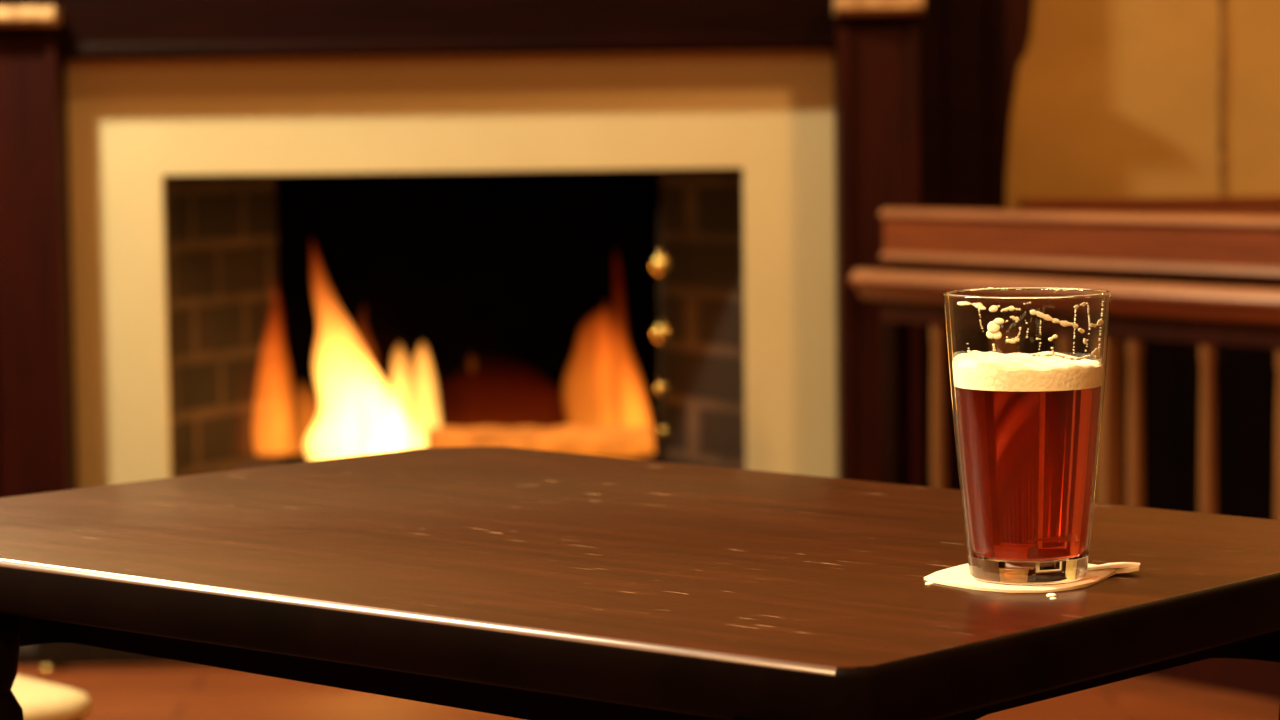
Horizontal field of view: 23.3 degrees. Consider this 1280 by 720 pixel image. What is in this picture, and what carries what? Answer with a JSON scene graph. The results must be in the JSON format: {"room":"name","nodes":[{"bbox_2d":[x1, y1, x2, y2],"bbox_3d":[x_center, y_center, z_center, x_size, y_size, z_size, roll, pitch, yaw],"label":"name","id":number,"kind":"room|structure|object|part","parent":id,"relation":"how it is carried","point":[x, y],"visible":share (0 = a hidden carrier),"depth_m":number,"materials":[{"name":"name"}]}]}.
{"room":"bar","nodes":[
{"label":"bar","id":0,"kind":"room"},
{"bbox_2d":[17,663,1279,719],"bbox_3d":[-0.189,0.819,2.796,5.600,0.060,8.650,-1,4,0],"label":"floor","id":1,"kind":"structure","parent":0,"point":[176,691],"depth_m":5.36,"materials":[{"name":"brown wood"}]},
{"bbox_2d":[11,675,92,719],"bbox_3d":[-0.708,0.551,3.151,0.256,0.435,0.256,-5,6,-42],"label":"stool","id":2,"kind":"object","parent":1,"relation":"on","point":[39,700],"visible":0.84,"depth_m":3.10,"materials":[{"name":"beige fabric"}]},
{"bbox_2d":[36,643,181,671],"bbox_3d":[-0.393,0.524,5.731,1.440,0.080,0.052,-1,4,0],"label":"hearth fender","id":3,"kind":"object","parent":1,"relation":"on","point":[49,655],"visible":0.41,"depth_m":5.71,"materials":[{"name":"black stone"}]},
{"bbox_2d":[0,0,1033,665],"bbox_3d":[-0.414,-0.330,6.313,2.500,1.695,1.200,-1,4,0],"label":"fireplace","id":4,"kind":"object","parent":1,"relation":"on","point":[234,234],"depth_m":6.41,"materials":[{"name":"brick"}]},
{"bbox_2d":[235,464,272,469],"bbox_3d":[-0.636,0.265,6.580,0.450,0.098,0.096,-1,4,-2],"label":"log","id":5,"kind":"object","parent":4,"relation":"in","point":[252,465],"visible":0.02,"depth_m":6.56,"materials":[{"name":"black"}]},
{"bbox_3d":[-0.431,0.338,6.664,0.944,0.250,0.360,-1,4,0],"label":"fire grate","id":6,"kind":"part","parent":4,"relation":"part of","materials":[{"name":"black metal"}]},
{"bbox_2d":[427,425,650,456],"bbox_3d":[-0.213,0.174,6.534,0.473,0.074,0.077,-1,4,0],"label":"log","id":7,"kind":"object","parent":4,"relation":"in","point":[610,441],"visible":0.7,"depth_m":6.50,"materials":[{"name":"orange wood"}]},
{"bbox_3d":[0.024,0.320,6.818,0.034,0.250,0.050,-1,4,0],"label":"leg","id":8,"kind":"part","parent":4,"relation":"part of","materials":[{"name":"metal"}]},
{"bbox_2d":[650,209,670,461],"bbox_3d":[0.037,0.066,6.608,0.216,0.783,0.341,-1,4,0],"label":"andiron","id":9,"kind":"object","parent":4,"relation":"on","point":[660,263],"visible":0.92,"depth_m":6.44,"materials":[{"name":"gold metal"}]},
{"bbox_3d":[0.043,-0.200,6.439,0.044,0.054,0.044,-1,4,0],"label":"knob","id":10,"kind":"part","parent":9,"relation":"part of","materials":[{"name":"gold metal"}]},
{"bbox_3d":[0.045,-0.059,6.450,0.040,0.049,0.040,-1,4,0],"label":"knob","id":11,"kind":"part","parent":9,"relation":"part of","materials":[{"name":"gold metal"}]},
{"bbox_3d":[0.047,0.058,6.459,0.025,0.030,0.025,-1,4,0],"label":"knob","id":12,"kind":"part","parent":9,"relation":"part of","materials":[{"name":"gold metal"}]},
{"bbox_3d":[0.048,0.148,6.466,0.021,0.025,0.021,-1,4,0],"label":"knob","id":13,"kind":"part","parent":9,"relation":"part of","materials":[{"name":"gold metal"}]},
{"bbox_3d":[0.667,-0.320,6.480,0.194,1.620,0.031,-1,4,0],"label":"panel","id":14,"kind":"part","parent":4,"relation":"part of","materials":[{"name":"brown wood"}]},
{"bbox_2d":[0,447,1279,719],"bbox_3d":[-0.027,0.478,1.934,0.872,0.750,0.635,3,6,42],"label":"pub table","id":15,"kind":"object","parent":1,"relation":"on","point":[521,583],"visible":0.98,"depth_m":1.71,"materials":[{"name":"brown wood"}]},
{"bbox_3d":[-0.394,0.503,1.879,0.057,0.718,0.057,3,6,42],"label":"leg","id":16,"kind":"part","parent":15,"relation":"part of","materials":[{"name":"brown wood"}]},
{"bbox_2d":[924,562,1139,592],"bbox_3d":[0.208,0.115,1.684,0.096,0.006,0.111,3,6,41],"label":"napkin","id":17,"kind":"object","parent":15,"relation":"on","point":[957,576],"visible":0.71,"depth_m":1.66,"materials":[{"name":"paper"}]},
{"bbox_2d":[943,287,1110,584],"bbox_3d":[0.208,0.040,1.662,0.089,0.154,0.089,2,5,32],"label":"pint glass","id":18,"kind":"object","parent":17,"relation":"on","point":[1027,424],"visible":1,"depth_m":1.64,"materials":[{"name":"clear glass"}]},
{"bbox_2d":[1046,593,1056,596],"bbox_3d":[0.214,0.122,1.615,0.006,0.001,0.006,-1,4,0],"label":"crumb","id":19,"kind":"object","parent":15,"relation":"on","point":[1049,594],"visible":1,"depth_m":1.61,"materials":[{"name":"white food"}]},
{"bbox_2d":[850,207,1279,700],"bbox_3d":[0.943,0.155,5.455,0.111,0.824,1.650,-4,5,-36],"label":"balustrade","id":20,"kind":"object","parent":1,"relation":"on","point":[1208,280],"visible":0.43,"depth_m":5.59,"materials":[{"name":"brown wood"}]},
{"bbox_3d":[0.505,0.176,6.095,0.044,0.505,0.045,-4,5,-36],"label":"post","id":21,"kind":"part","parent":20,"relation":"part of","materials":[{"name":"brown wood"}]},
{"bbox_3d":[0.961,-0.203,5.413,0.063,0.102,1.600,-4,5,-36],"label":"rail","id":22,"kind":"part","parent":20,"relation":"part of","materials":[{"name":"brown wood"}]},
{"bbox_3d":[0.965,-0.055,5.439,0.042,0.045,1.620,-4,5,-36],"label":"frame","id":23,"kind":"part","parent":20,"relation":"part of","materials":[{"name":"brown wood"}]},
{"bbox_3d":[0.849,0.208,5.627,0.037,0.505,0.037,-4,5,-36],"label":"post","id":24,"kind":"part","parent":20,"relation":"part of","materials":[{"name":"brown wood"}]},
{"bbox_3d":[0.959,0.518,5.491,0.055,0.095,1.650,-4,5,-36],"label":"rail","id":25,"kind":"part","parent":20,"relation":"part of","materials":[{"name":"brown wood"}]},
{"bbox_2d":[1006,0,1279,353],"bbox_3d":[-0.212,-0.902,6.500,5.600,2.800,0.100,-1,4,0],"label":"wall","id":26,"kind":"structure","parent":0,"point":[1113,98],"depth_m":6.48,"materials":[{"name":"paint"}]},
{"bbox_2d":[1020,331,1276,519],"bbox_3d":[1.701,0.038,6.513,1.800,0.675,0.022,-1,4,0],"label":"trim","id":27,"kind":"structure","parent":26,"relation":"attached to","point":[1245,377],"depth_m":6.51,"materials":[{"name":"black"}]},
{"bbox_2d":[1020,195,1279,215],"bbox_3d":[1.696,-0.323,6.474,1.800,0.051,0.045,-1,4,0],"label":"trim","id":28,"kind":"structure","parent":26,"relation":"attached to","point":[1238,204],"depth_m":6.45,"materials":[{"name":"brown wood"}]},
{"bbox_2d":[1219,0,1224,195],"bbox_3d":[1.206,-1.304,6.417,0.014,1.926,0.006,-1,4,0],"label":"trim","id":29,"kind":"structure","parent":26,"relation":"attached to","point":[1221,19],"depth_m":6.47,"materials":[{"name":"brown wood"}]}
]}

